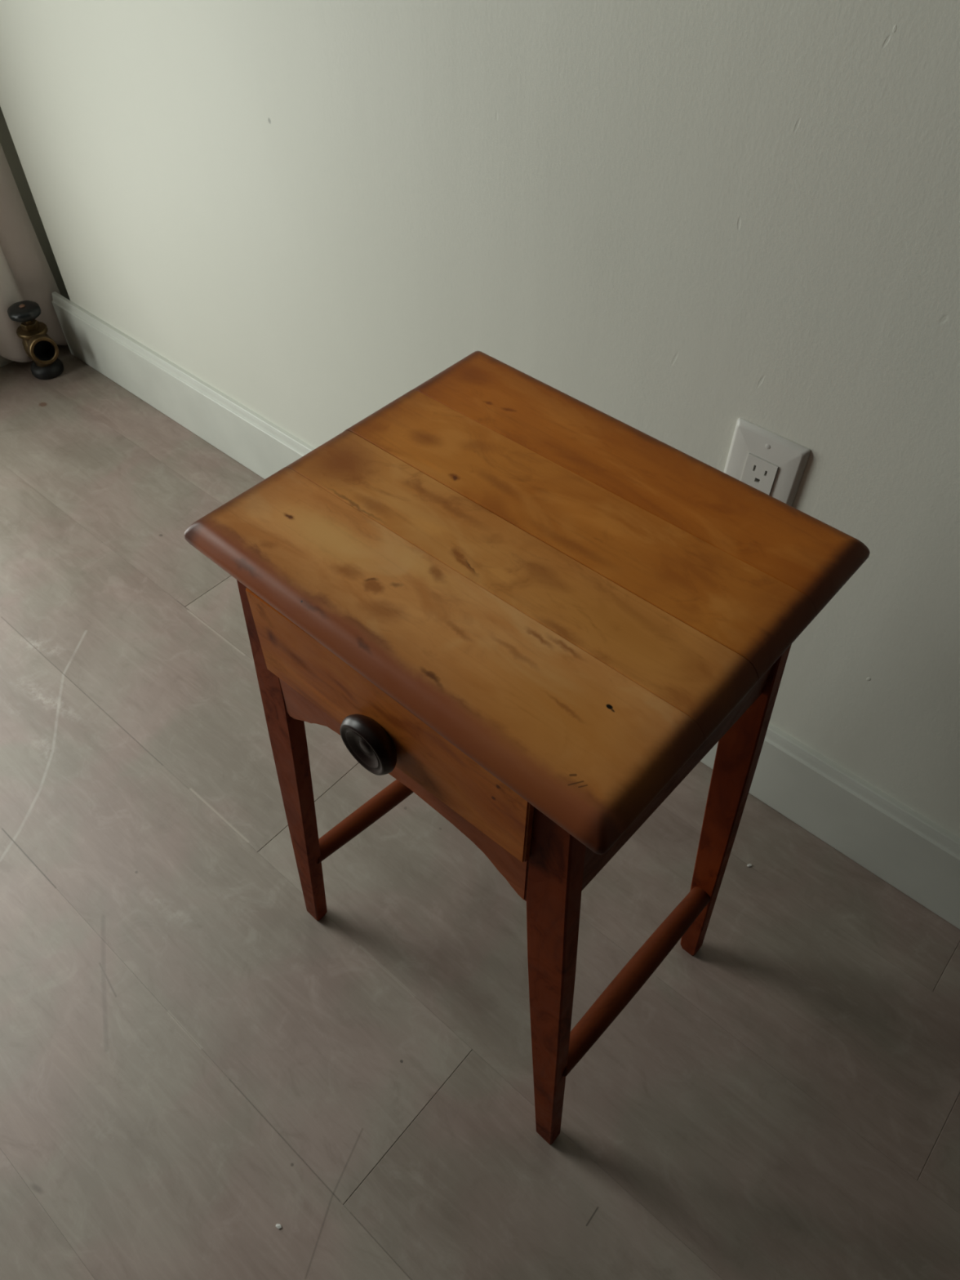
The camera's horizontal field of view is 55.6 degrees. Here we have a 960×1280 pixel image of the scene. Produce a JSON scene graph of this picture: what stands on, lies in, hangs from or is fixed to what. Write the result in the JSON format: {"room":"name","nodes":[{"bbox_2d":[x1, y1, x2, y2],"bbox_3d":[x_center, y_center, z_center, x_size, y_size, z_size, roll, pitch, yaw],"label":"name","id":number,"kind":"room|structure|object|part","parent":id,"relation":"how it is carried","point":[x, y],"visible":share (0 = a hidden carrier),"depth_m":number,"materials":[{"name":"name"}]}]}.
{"room":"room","nodes":[
{"label":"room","id":0,"kind":"room"},
{"bbox_2d":[0,106,70,367],"bbox_3d":[-1.859,-0.732,0.353,0.160,2.556,3.060,33,57,25],"label":"wall","id":1,"kind":"structure","parent":0,"point":[6,142],"depth_m":1.77,"materials":[{"name":"beige paint"}]},
{"bbox_3d":[-1.734,-1.456,-0.538,0.064,0.022,2.670,33,57,25],"label":"curtain rod","id":2,"kind":"object","parent":1,"relation":"attached to","visible":0},
{"bbox_2d":[0,142,67,362],"bbox_3d":[-0.912,-1.386,0.998,0.049,2.394,0.159,33,57,25],"label":"curtain","id":3,"kind":"object","parent":2,"relation":"hanging from","point":[25,273],"visible":0.7,"depth_m":1.78,"materials":[{"name":"beige fabric"}]},
{"bbox_2d":[0,344,959,1279],"bbox_3d":[-0.501,1.088,0.554,3.540,0.120,2.960,33,57,25],"label":"floor","id":4,"kind":"structure","parent":0,"point":[195,1063],"depth_m":1.05,"materials":[{"name":"grey tile"}]},
{"bbox_2d":[7,300,63,379],"bbox_3d":[-0.882,-0.592,1.818,0.063,0.148,0.097,-27,55,-22],"label":"radiator valve","id":5,"kind":"object","parent":4,"relation":"on","point":[37,344],"visible":1,"depth_m":1.80,"materials":[{"name":"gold metal"}]},
{"bbox_2d":[275,1223,281,1228],"bbox_3d":[-0.201,0.584,0.907,0.007,0.002,0.004,14,51,11],"label":"chip","id":6,"kind":"object","parent":4,"relation":"on","point":[277,1225],"visible":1,"depth_m":0.91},
{"bbox_2d":[184,351,870,1144],"bbox_3d":[0.025,0.142,0.858,0.385,0.655,0.314,34,57,26],"label":"side table","id":7,"kind":"object","parent":4,"relation":"on","point":[513,602],"visible":1,"depth_m":0.60,"materials":[{"name":"red wood"}]},
{"bbox_3d":[-0.176,0.140,0.872,0.074,0.635,0.022,27,54,21],"label":"leg","id":8,"kind":"part","parent":7,"relation":"part of","materials":[{"name":"red wood"}]},
{"bbox_3d":[-0.073,0.068,0.601,0.047,0.047,0.016,34,57,26],"label":"knob","id":9,"kind":"part","parent":7,"relation":"part of","materials":[{"name":"black metal"}]},
{"bbox_3d":[-0.063,0.051,0.590,0.242,0.086,0.014,34,57,26],"label":"drawer","id":10,"kind":"part","parent":7,"relation":"part of","materials":[{"name":"orange wood"}]},
{"bbox_3d":[0.058,0.300,0.736,0.022,0.635,0.074,-32,57,-25],"label":"leg","id":11,"kind":"part","parent":7,"relation":"part of","materials":[{"name":"red wood"}]},
{"bbox_3d":[0.235,0.150,0.866,0.071,0.635,0.018,34,57,26],"label":"leg","id":12,"kind":"part","parent":7,"relation":"part of","materials":[{"name":"red wood"}]},
{"bbox_2d":[0,0,959,838],"bbox_3d":[0.488,-0.637,0.285,3.540,2.556,0.160,33,57,25],"label":"wall","id":13,"kind":"structure","parent":0,"point":[682,220],"depth_m":0.94,"materials":[{"name":"beige paint"}]},
{"bbox_2d":[52,291,959,929],"bbox_3d":[0.452,0.214,1.140,3.470,0.136,0.014,33,57,25],"label":"baseboard","id":14,"kind":"structure","parent":13,"relation":"attached to","point":[914,855],"depth_m":1.18,"materials":[{"name":"white wood"}]},
{"bbox_2d":[723,417,810,506],"bbox_3d":[0.285,-0.160,0.935,0.080,0.124,0.009,33,57,25],"label":"electrical outlet","id":15,"kind":"object","parent":13,"relation":"attached to","point":[772,464],"visible":0.57,"depth_m":0.91,"materials":[{"name":"beige plastic"}]},
{"bbox_2d":[741,453,778,495],"bbox_3d":[0.284,-0.159,0.935,0.033,0.066,0.008,33,57,25],"label":"receptacle","id":16,"kind":"object","parent":15,"relation":"attached to","point":[760,471],"depth_m":0.92,"materials":[{"name":"beige plastic"}]}
]}

